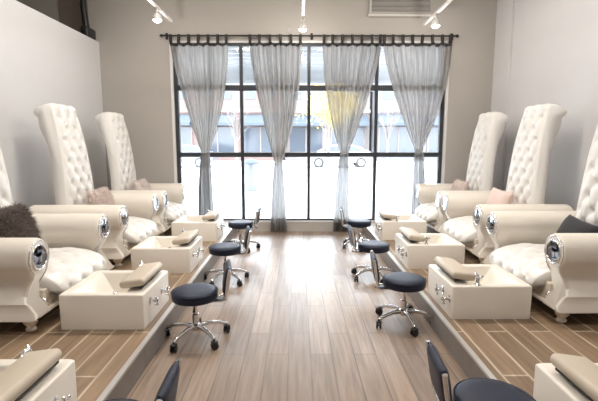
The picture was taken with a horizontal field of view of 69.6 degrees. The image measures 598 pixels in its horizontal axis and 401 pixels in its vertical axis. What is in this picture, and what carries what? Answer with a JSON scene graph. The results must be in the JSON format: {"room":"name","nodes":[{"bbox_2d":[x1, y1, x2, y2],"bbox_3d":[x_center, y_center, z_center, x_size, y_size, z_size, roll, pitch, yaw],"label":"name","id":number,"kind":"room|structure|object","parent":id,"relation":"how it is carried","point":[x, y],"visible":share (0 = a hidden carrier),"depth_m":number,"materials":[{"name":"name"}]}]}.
{"room":"salon","nodes":[
{"label":"salon","id":0,"kind":"room"},
{"bbox_2d":[0,0,107,208],"bbox_3d":[-3.222,-0.250,1.540,0.130,3.080,11.150,0,8,0],"label":"wall","id":1,"kind":"structure","parent":0,"point":[44,60],"depth_m":5.24,"materials":[{"name":"white paint"}]},
{"bbox_2d":[80,0,95,39],"bbox_3d":[-3.273,-3.103,6.556,0.170,1.221,0.280,0,8,0],"label":"pipe","id":2,"kind":"object","parent":1,"relation":"on","point":[86,30],"visible":0.8,"depth_m":6.55,"materials":[{"name":"black plastic"}]},
{"bbox_2d":[16,0,496,189],"bbox_3d":[-1.434,-1.621,7.090,9.200,4.300,0.200,0,8,0],"label":"wall","id":3,"kind":"structure","parent":0,"point":[134,59],"depth_m":6.86,"materials":[{"name":"beige paint"}]},
{"bbox_2d":[58,0,87,32],"bbox_3d":[-3.554,-2.694,6.817,0.440,2.100,0.030,0,8,0],"label":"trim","id":4,"kind":"structure","parent":3,"relation":"attached to","point":[69,10],"depth_m":6.77,"materials":[{"name":"brown wood"}]},
{"bbox_2d":[237,222,361,231],"bbox_3d":[0.176,0.425,7.370,4.500,0.170,0.212,0,8,0],"label":"baseboard","id":5,"kind":"structure","parent":3,"relation":"attached to","point":[262,226],"depth_m":7.26,"materials":[{"name":"beige wood"}]},
{"bbox_2d":[226,47,390,83],"bbox_3d":[-0.042,-2.839,8.591,7.200,0.610,3.050,0,8,0],"label":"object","id":6,"kind":"object","parent":3,"relation":"attached to","point":[317,67],"visible":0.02,"depth_m":9.97,"materials":[{"name":"grey"}]},
{"bbox_2d":[159,33,458,39],"bbox_3d":[0.167,-2.608,6.819,4.740,0.100,0.084,0,8,0],"label":"curtain rod","id":7,"kind":"object","parent":3,"relation":"attached to","point":[166,35],"visible":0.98,"depth_m":6.80,"materials":[{"name":"grey metal"}]},
{"bbox_2d":[169,34,227,214],"bbox_3d":[-1.591,-1.051,6.993,0.928,3.173,0.145,0,8,0],"label":"curtain","id":8,"kind":"object","parent":7,"relation":"hanging from","point":[201,69],"visible":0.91,"depth_m":6.89,"materials":[{"name":"grey fabric"}]},
{"bbox_2d":[249,34,301,231],"bbox_3d":[-0.374,-1.052,6.996,0.841,3.173,0.145,0,8,0],"label":"curtain","id":9,"kind":"object","parent":7,"relation":"hanging from","point":[276,68],"visible":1,"depth_m":6.90,"materials":[{"name":"grey fabric"}]},
{"bbox_2d":[323,34,381,231],"bbox_3d":[0.846,-1.053,7.009,0.941,3.173,0.134,0,8,0],"label":"curtain","id":10,"kind":"object","parent":7,"relation":"hanging from","point":[350,69],"visible":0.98,"depth_m":6.91,"materials":[{"name":"grey fabric"}]},
{"bbox_2d":[383,34,452,213],"bbox_3d":[1.884,-1.054,7.011,1.096,3.173,0.144,0,8,0],"label":"curtain","id":11,"kind":"object","parent":7,"relation":"hanging from","point":[418,73],"visible":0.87,"depth_m":6.90,"materials":[{"name":"grey fabric"}]},
{"bbox_2d":[169,41,449,183],"bbox_3d":[0.176,-1.111,7.165,4.500,2.930,0.204,0,8,0],"label":"trim","id":12,"kind":"structure","parent":3,"relation":"attached to","point":[447,42],"depth_m":6.98,"materials":[{"name":"white paint"}]},
{"bbox_2d":[173,43,446,221],"bbox_3d":[0.176,-1.084,7.117,4.410,2.912,0.135,0,8,0],"label":"window","id":13,"kind":"structure","parent":3,"relation":"in","point":[241,87],"depth_m":7.12,"materials":[{"name":"grey metal"}]},
{"bbox_2d":[367,0,432,16],"bbox_3d":[1.607,-3.118,6.764,1.040,0.425,0.070,0,8,0],"label":"air vent","id":14,"kind":"object","parent":3,"relation":"in","point":[377,8],"visible":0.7,"depth_m":6.77,"materials":[{"name":"silver metal"}]},
{"bbox_2d":[126,231,468,400],"bbox_3d":[-1.308,1.321,1.864,9.400,0.120,11.350,0,8,0],"label":"floor","id":15,"kind":"structure","parent":0,"point":[302,329],"depth_m":3.30,"materials":[{"name":"brown wood"}]},
{"bbox_2d":[0,222,229,400],"bbox_3d":[-2.100,1.023,2.979,2.126,0.169,8.648,0,8,0],"label":"platform","id":16,"kind":"object","parent":15,"relation":"on","point":[98,356],"depth_m":2.88,"materials":[{"name":"brown wood"}]},
{"bbox_2d":[0,344,76,400],"bbox_3d":[-1.388,0.912,1.863,0.664,0.351,0.603,0,8,0],"label":"foot bath","id":17,"kind":"object","parent":16,"relation":"on","point":[41,375],"visible":1,"depth_m":1.94,"materials":[{"name":"beige ceramic"}]},
{"bbox_2d":[19,344,31,357],"bbox_3d":[-1.323,0.756,2.090,0.054,0.085,0.101,0,8,0],"label":"faucet","id":18,"kind":"object","parent":17,"relation":"on","point":[28,350],"depth_m":2.06,"materials":[{"name":"silver metal"}]},
{"bbox_2d":[0,147,114,331],"bbox_3d":[-2.295,-0.021,3.483,1.158,1.762,1.300,0,8,0],"label":"chair","id":19,"kind":"object","parent":16,"relation":"on","point":[34,272],"visible":0.89,"depth_m":3.24,"materials":[{"name":"white leather"}]},
{"bbox_2d":[0,201,42,238],"bbox_3d":[-2.241,0.252,3.383,0.343,0.467,0.537,-2,8,-13],"label":"fur pillow","id":20,"kind":"object","parent":19,"relation":"on","point":[16,221],"visible":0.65,"depth_m":3.33,"materials":[{"name":"brown fur"}]},
{"bbox_2d":[33,245,45,267],"bbox_3d":[-1.823,0.396,3.022,0.007,0.164,0.164,0,8,0],"label":"mirror","id":21,"kind":"object","parent":19,"relation":"attached to","point":[39,251],"depth_m":3.02,"materials":[{"name":"grey mirror"}]},
{"bbox_2d":[101,219,107,235],"bbox_3d":[-1.828,0.257,4.043,0.007,0.164,0.164,0,8,0],"label":"mirror","id":22,"kind":"object","parent":19,"relation":"attached to","point":[104,222],"depth_m":4.03,"materials":[{"name":"grey mirror"}]},
{"bbox_2d":[28,103,161,266],"bbox_3d":[-2.341,-0.236,5.063,1.158,1.762,1.300,0,8,0],"label":"chair","id":23,"kind":"object","parent":16,"relation":"on","point":[131,219],"visible":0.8,"depth_m":4.77,"materials":[{"name":"beige leather"}]},
{"bbox_2d":[84,187,117,204],"bbox_3d":[-2.321,0.048,5.064,0.292,0.419,0.541,0,8,-1],"label":"fluffy pillow","id":24,"kind":"object","parent":23,"relation":"on","point":[101,196],"visible":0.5,"depth_m":4.94,"materials":[{"name":"fur"}]},
{"bbox_2d":[122,210,126,224],"bbox_3d":[-1.869,0.181,4.603,0.007,0.164,0.164,0,8,0],"label":"mirror","id":25,"kind":"object","parent":23,"relation":"attached to","point":[124,212],"depth_m":4.60,"materials":[{"name":"grey mirror"}]},
{"bbox_2d":[154,198,157,209],"bbox_3d":[-1.874,0.042,5.623,0.007,0.164,0.164,0,8,0],"label":"mirror","id":26,"kind":"object","parent":23,"relation":"attached to","point":[155,199],"depth_m":5.61,"materials":[{"name":"grey mirror"}]},
{"bbox_2d":[59,261,169,329],"bbox_3d":[-1.375,0.709,3.350,0.664,0.351,0.603,0,8,0],"label":"foot bath","id":27,"kind":"object","parent":16,"relation":"on","point":[105,299],"visible":1,"depth_m":3.07,"materials":[{"name":"beige ceramic"}]},
{"bbox_2d":[95,112,187,235],"bbox_3d":[-2.327,-0.424,6.441,1.158,1.762,1.300,0,8,0],"label":"chair","id":28,"kind":"object","parent":16,"relation":"on","point":[112,126],"visible":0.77,"depth_m":6.17,"materials":[{"name":"beige leather"}]},
{"bbox_2d":[130,177,151,189],"bbox_3d":[-2.326,-0.133,6.389,0.280,0.411,0.525,0,8,-3],"label":"fluffy pillow","id":29,"kind":"object","parent":28,"relation":"on","point":[142,184],"visible":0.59,"depth_m":6.24,"materials":[{"name":"fur"}]},
{"bbox_2d":[96,228,231,400],"bbox_3d":[-1.038,0.944,2.973,0.034,0.016,8.646,0,8,0],"label":"trim","id":30,"kind":"structure","parent":16,"relation":"attached to","point":[126,366],"depth_m":2.83,"materials":[{"name":"silver metal"}]},
{"bbox_2d":[131,229,204,272],"bbox_3d":[-1.381,0.530,4.668,0.664,0.351,0.603,0,8,0],"label":"foot bath","id":31,"kind":"object","parent":16,"relation":"on","point":[182,253],"visible":1,"depth_m":4.39,"materials":[{"name":"beige ceramic"}]},
{"bbox_2d":[106,229,236,399],"bbox_3d":[-1.031,1.025,2.984,0.012,0.164,8.642,0,8,0],"label":"left riser","id":32,"kind":"structure","parent":16,"relation":"attached to","point":[127,382],"depth_m":2.97,"materials":[{"name":"grey tile"}]},
{"bbox_2d":[171,210,225,240],"bbox_3d":[-1.388,0.339,6.075,0.664,0.351,0.603,0,8,0],"label":"foot bath","id":33,"kind":"object","parent":16,"relation":"on","point":[210,226],"visible":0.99,"depth_m":5.79,"materials":[{"name":"beige ceramic"}]},
{"bbox_2d":[105,359,181,400],"bbox_3d":[-0.766,0.984,1.746,0.541,0.580,0.497,0,8,-2],"label":"stool","id":34,"kind":"object","parent":15,"relation":"on","point":[167,391],"visible":1,"depth_m":1.70,"materials":[{"name":"black leather"}]},
{"bbox_2d":[166,259,231,352],"bbox_3d":[-0.786,0.773,3.292,0.541,0.580,0.497,-1,8,-10],"label":"stool","id":35,"kind":"object","parent":15,"relation":"on","point":[191,294],"visible":0.98,"depth_m":3.19,"materials":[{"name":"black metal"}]},
{"bbox_2d":[204,226,250,286],"bbox_3d":[-0.792,0.587,4.659,0.541,0.580,0.497,-1,8,-10],"label":"stool","id":36,"kind":"object","parent":15,"relation":"on","point":[225,249],"visible":0.78,"depth_m":4.55,"materials":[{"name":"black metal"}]},
{"bbox_2d":[226,207,260,252],"bbox_3d":[-0.809,0.397,6.055,0.541,0.580,0.497,1,8,4],"label":"stool","id":37,"kind":"object","parent":15,"relation":"on","point":[234,224],"visible":0.75,"depth_m":5.95,"materials":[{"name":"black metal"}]},
{"bbox_2d":[340,206,371,248],"bbox_3d":[0.855,0.388,6.125,0.555,0.580,0.522,1,8,5],"label":"stool","id":38,"kind":"object","parent":15,"relation":"on","point":[358,223],"visible":0.84,"depth_m":6.04,"materials":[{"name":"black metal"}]},
{"bbox_2d":[347,225,395,282],"bbox_3d":[0.823,0.576,4.738,0.555,0.580,0.522,0,8,-2],"label":"stool","id":39,"kind":"object","parent":15,"relation":"on","point":[378,247],"visible":0.73,"depth_m":4.65,"materials":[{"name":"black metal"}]},
{"bbox_2d":[370,250,430,336],"bbox_3d":[0.867,0.738,3.549,0.555,0.580,0.522,1,8,6],"label":"stool","id":40,"kind":"object","parent":15,"relation":"on","point":[404,282],"visible":0.96,"depth_m":3.49,"materials":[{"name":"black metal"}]},
{"bbox_2d":[425,340,535,400],"bbox_3d":[0.856,0.965,1.885,0.555,0.580,0.522,1,8,4],"label":"stool","id":41,"kind":"object","parent":15,"relation":"on","point":[471,389],"visible":1,"depth_m":1.89,"materials":[{"name":"black leather"}]},
{"bbox_2d":[369,222,597,396],"bbox_3d":[2.143,1.020,2.999,2.088,0.169,8.648,0,8,0],"label":"platform","id":42,"kind":"object","parent":15,"relation":"on","point":[511,349],"visible":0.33,"depth_m":2.94,"materials":[{"name":"brown wood"}]},
{"bbox_2d":[375,209,426,239],"bbox_3d":[1.409,0.327,6.157,0.664,0.351,0.603,0,8,0],"label":"foot bath","id":43,"kind":"object","parent":42,"relation":"on","point":[387,224],"visible":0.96,"depth_m":5.88,"materials":[{"name":"beige ceramic"}]},
{"bbox_2d":[362,227,486,377],"bbox_3d":[1.093,1.024,2.994,0.012,0.164,8.642,0,8,0],"label":"right riser","id":44,"kind":"structure","parent":42,"relation":"attached to","point":[471,369],"depth_m":3.23,"materials":[{"name":"grey tile"}]},
{"bbox_2d":[395,227,464,268],"bbox_3d":[1.415,0.509,4.819,0.664,0.351,0.603,0,8,0],"label":"foot bath","id":45,"kind":"object","parent":42,"relation":"on","point":[414,249],"visible":1,"depth_m":4.54,"materials":[{"name":"beige ceramic"}]},
{"bbox_2d":[424,236,429,244],"bbox_3d":[1.350,0.420,4.560,0.054,0.085,0.101,0,8,0],"label":"faucet","id":46,"kind":"object","parent":45,"relation":"on","point":[426,238],"depth_m":4.53,"materials":[{"name":"silver metal"}]},
{"bbox_2d":[366,227,496,379],"bbox_3d":[1.100,0.942,2.982,0.034,0.016,8.646,0,8,0],"label":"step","id":47,"kind":"structure","parent":42,"relation":"attached to","point":[482,366],"depth_m":3.06,"materials":[{"name":"silver metal"}]},
{"bbox_2d":[415,112,508,231],"bbox_3d":[2.387,-0.418,6.403,1.158,1.762,1.300,0,8,0],"label":"chair","id":48,"kind":"object","parent":42,"relation":"on","point":[489,130],"visible":0.66,"depth_m":6.17,"materials":[{"name":"beige leather"}]},
{"bbox_2d":[436,195,439,205],"bbox_3d":[1.920,-0.001,5.938,0.007,0.164,0.164,0,8,0],"label":"mirror","id":49,"kind":"object","parent":48,"relation":"attached to","point":[437,196],"depth_m":5.93,"materials":[{"name":"grey mirror"}]},
{"bbox_2d":[450,180,470,190],"bbox_3d":[2.387,-0.126,6.413,0.281,0.394,0.496,0,8,2],"label":"fluffy pillow","id":50,"kind":"object","parent":48,"relation":"on","point":[458,185],"visible":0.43,"depth_m":6.28,"materials":[{"name":"fur"}]},
{"bbox_2d":[428,256,531,318],"bbox_3d":[1.421,0.685,3.531,0.664,0.351,0.603,0,8,0],"label":"foot bath","id":51,"kind":"object","parent":42,"relation":"on","point":[463,291],"visible":1,"depth_m":3.26,"materials":[{"name":"beige ceramic"}]},
{"bbox_2d":[474,272,482,285],"bbox_3d":[1.356,0.596,3.272,0.054,0.085,0.101,0,8,0],"label":"faucet","id":52,"kind":"object","parent":51,"relation":"on","point":[476,276],"depth_m":3.24,"materials":[{"name":"silver metal"}]},
{"bbox_2d":[439,103,572,263],"bbox_3d":[2.393,-0.242,5.110,1.158,1.762,1.300,0,8,0],"label":"chair","id":53,"kind":"object","parent":42,"relation":"on","point":[466,213],"visible":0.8,"depth_m":4.86,"materials":[{"name":"beige leather"}]},
{"bbox_2d":[443,197,445,208],"bbox_3d":[1.921,0.036,5.666,0.007,0.164,0.164,0,8,0],"label":"mirror","id":54,"kind":"object","parent":53,"relation":"attached to","point":[444,198],"depth_m":5.67,"materials":[{"name":"grey mirror"}]},
{"bbox_2d":[474,209,479,223],"bbox_3d":[1.926,0.175,4.645,0.007,0.164,0.164,0,8,0],"label":"mirror","id":55,"kind":"object","parent":53,"relation":"attached to","point":[476,211],"depth_m":4.65,"materials":[{"name":"grey mirror"}]},
{"bbox_2d":[486,187,513,203],"bbox_3d":[2.396,0.033,5.163,0.195,0.344,0.523,1,8,4],"label":"cushion","id":56,"kind":"object","parent":53,"relation":"on","point":[496,196],"visible":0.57,"depth_m":5.05,"materials":[{"name":"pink fabric"}]},
{"bbox_2d":[481,124,597,322],"bbox_3d":[2.345,-0.042,3.639,1.158,1.762,1.300,0,8,0],"label":"chair","id":57,"kind":"object","parent":42,"relation":"on","point":[561,269],"visible":0.94,"depth_m":3.48,"materials":[{"name":"beige leather"}]},
{"bbox_2d":[487,217,493,232],"bbox_3d":[1.873,0.237,4.194,0.007,0.164,0.164,0,8,0],"label":"mirror","id":58,"kind":"object","parent":57,"relation":"attached to","point":[490,220],"depth_m":4.20,"materials":[{"name":"grey mirror"}]},
{"bbox_2d":[547,241,558,261],"bbox_3d":[1.878,0.376,3.174,0.007,0.164,0.164,0,8,0],"label":"mirror","id":59,"kind":"object","parent":57,"relation":"attached to","point":[552,246],"depth_m":3.18,"materials":[{"name":"grey mirror"}]},
{"bbox_2d":[556,214,597,232],"bbox_3d":[2.383,0.316,3.708,0.213,0.325,0.511,1,8,6],"label":"cushion","id":60,"kind":"object","parent":57,"relation":"on","point":[571,224],"visible":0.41,"depth_m":3.66,"materials":[{"name":"black fabric"}]},
{"bbox_2d":[533,353,597,400],"bbox_3d":[1.429,0.916,1.827,0.664,0.351,0.603,0,8,0],"label":"foot bath","id":61,"kind":"object","parent":42,"relation":"on","point":[567,377],"visible":1,"depth_m":1.93,"materials":[{"name":"beige ceramic"}]},
{"bbox_2d":[503,0,597,210],"bbox_3d":[3.252,-0.872,1.587,0.120,4.300,11.350,0,8,0],"label":"wall","id":62,"kind":"structure","parent":0,"point":[555,45],"depth_m":5.20,"materials":[{"name":"grey paint"}]},
{"bbox_2d":[491,0,514,190],"bbox_3d":[3.152,-1.575,6.749,0.030,4.300,0.530,0,8,0],"label":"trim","id":63,"kind":"structure","parent":62,"relation":"attached to","point":[502,50],"depth_m":6.63,"materials":[{"name":"grey paint"}]},
{"bbox_3d":[-1.358,-3.042,1.220,9.500,0.100,11.450,0,8,0],"label":"ceiling","id":64,"kind":"structure","parent":0,"visible":0},
{"bbox_2d":[147,0,172,21],"bbox_3d":[-1.851,-2.560,1.974,0.038,1.060,8.620,0,8,0],"label":"track rail","id":65,"kind":"object","parent":64,"relation":"hanging from","point":[152,2],"visible":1,"depth_m":5.79,"materials":[{"name":"white metal"}]},
{"bbox_2d":[152,8,161,22],"bbox_3d":[-1.868,-2.437,5.664,0.124,0.178,0.124,0,8,0],"label":"lamp","id":66,"kind":"object","parent":65,"relation":"hanging from","point":[157,17],"visible":1,"depth_m":5.63,"materials":[{"name":"white metal"}]},
{"bbox_2d":[301,0,304,20],"bbox_3d":[0.074,-2.556,1.948,0.038,1.060,8.550,0,8,0],"label":"track rail","id":67,"kind":"object","parent":64,"relation":"hanging from","point":[303,1],"visible":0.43,"depth_m":5.66,"materials":[{"name":"white metal"}]},
{"bbox_2d":[299,18,306,31],"bbox_3d":[0.055,-2.502,6.139,0.124,0.178,0.124,0,8,0],"label":"lamp","id":68,"kind":"object","parent":67,"relation":"hanging from","point":[302,27],"visible":1,"depth_m":6.10,"materials":[{"name":"white metal"}]},
{"bbox_2d":[423,0,452,24],"bbox_3d":[1.909,-2.571,2.056,0.038,1.060,8.750,0,8,0],"label":"track rail","id":69,"kind":"object","parent":64,"relation":"hanging from","point":[447,2],"visible":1,"depth_m":5.79,"materials":[{"name":"white metal"}]},
{"bbox_2d":[431,14,439,27],"bbox_3d":[1.891,-2.476,5.949,0.124,0.178,0.124,0,8,0],"label":"lamp","id":70,"kind":"object","parent":69,"relation":"hanging from","point":[435,23],"visible":1,"depth_m":5.92,"materials":[{"name":"white metal"}]},
{"label":"outside","id":71,"kind":"structure","parent":0,"visible":0},
{"bbox_2d":[182,158,436,164],"bbox_3d":[-0.214,-4.481,45.309,120.000,0.300,29.000,0,8,0],"label":"sidewalk","id":72,"kind":"structure","parent":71,"point":[285,162],"depth_m":30.97,"materials":[{"name":"concrete"}]},
{"bbox_2d":[179,84,284,160],"bbox_3d":[-8.281,-7.934,37.686,14.000,8.600,9.100,0,8,0],"label":"building","id":73,"kind":"structure","parent":72,"relation":"on","point":[255,135],"depth_m":34.46,"materials":[{"name":"brick"}]},
{"bbox_2d":[222,106,247,162],"bbox_3d":[-4.444,-4.813,31.180,2.138,4.176,2.045,0,8,0],"label":"bare tree","id":74,"kind":"object","parent":72,"relation":"on","point":[235,126],"visible":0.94,"depth_m":30.99,"materials":[{"name":"grey plant"}]},
{"bbox_2d":[285,84,370,159],"bbox_3d":[2.314,-7.085,38.861,7.200,6.600,9.100,0,8,0],"label":"building","id":75,"kind":"structure","parent":72,"relation":"on","point":[297,142],"depth_m":35.52,"materials":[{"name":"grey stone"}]},
{"bbox_2d":[378,105,401,162],"bbox_3d":[6.504,-4.905,31.181,2.337,4.358,2.450,-7,11,-43],"label":"bare tree","id":76,"kind":"object","parent":72,"relation":"on","point":[387,133],"visible":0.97,"depth_m":31.11,"materials":[{"name":"grey plant"}]},
{"bbox_2d":[369,84,438,160],"bbox_3d":[13.919,-7.651,37.830,16.000,8.000,9.100,0,8,0],"label":"building","id":77,"kind":"structure","parent":72,"relation":"on","point":[399,140],"depth_m":34.61,"materials":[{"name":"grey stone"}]},
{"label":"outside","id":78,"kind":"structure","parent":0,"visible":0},
{"bbox_2d":[182,165,435,182],"bbox_3d":[-0.111,-1.380,23.529,120.000,0.330,15.000,0,8,0],"label":"road","id":79,"kind":"structure","parent":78,"point":[190,173],"depth_m":21.89,"materials":[{"name":"white asphalt"}]},
{"bbox_2d":[181,145,217,167],"bbox_3d":[-7.735,-2.955,28.425,4.400,1.470,1.790,0,8,0],"label":"car","id":80,"kind":"object","parent":79,"relation":"on","point":[184,148],"visible":0.17,"depth_m":27.59,"materials":[{"name":"silver metal"}]},
{"bbox_2d":[295,84,332,170],"bbox_3d":[1.530,-4.424,23.962,4.404,5.590,3.848,-8,11,-44],"label":"tree","id":81,"kind":"object","parent":79,"relation":"on","point":[327,118],"visible":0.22,"depth_m":23.87,"materials":[{"name":"yellow plant"}]},
{"bbox_2d":[305,145,372,167],"bbox_3d":[2.616,-2.934,28.275,4.400,1.470,1.790,0,8,0],"label":"car","id":82,"kind":"object","parent":79,"relation":"on","point":[360,162],"visible":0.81,"depth_m":27.44,"materials":[{"name":"grey paint"}]},
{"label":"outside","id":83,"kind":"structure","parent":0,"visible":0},
{"bbox_2d":[183,183,435,217],"bbox_3d":[-0.055,0.080,11.793,60.000,0.300,8.650,0,8,0],"label":"sidewalk","id":84,"kind":"structure","parent":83,"point":[395,198],"depth_m":11.47,"materials":[{"name":"concrete"}]},
{"bbox_2d":[245,159,258,191],"bbox_3d":[-1.493,-0.795,13.408,0.500,1.000,0.500,0,8,0],"label":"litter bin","id":85,"kind":"object","parent":84,"relation":"on","point":[251,165],"visible":0.89,"depth_m":13.23,"materials":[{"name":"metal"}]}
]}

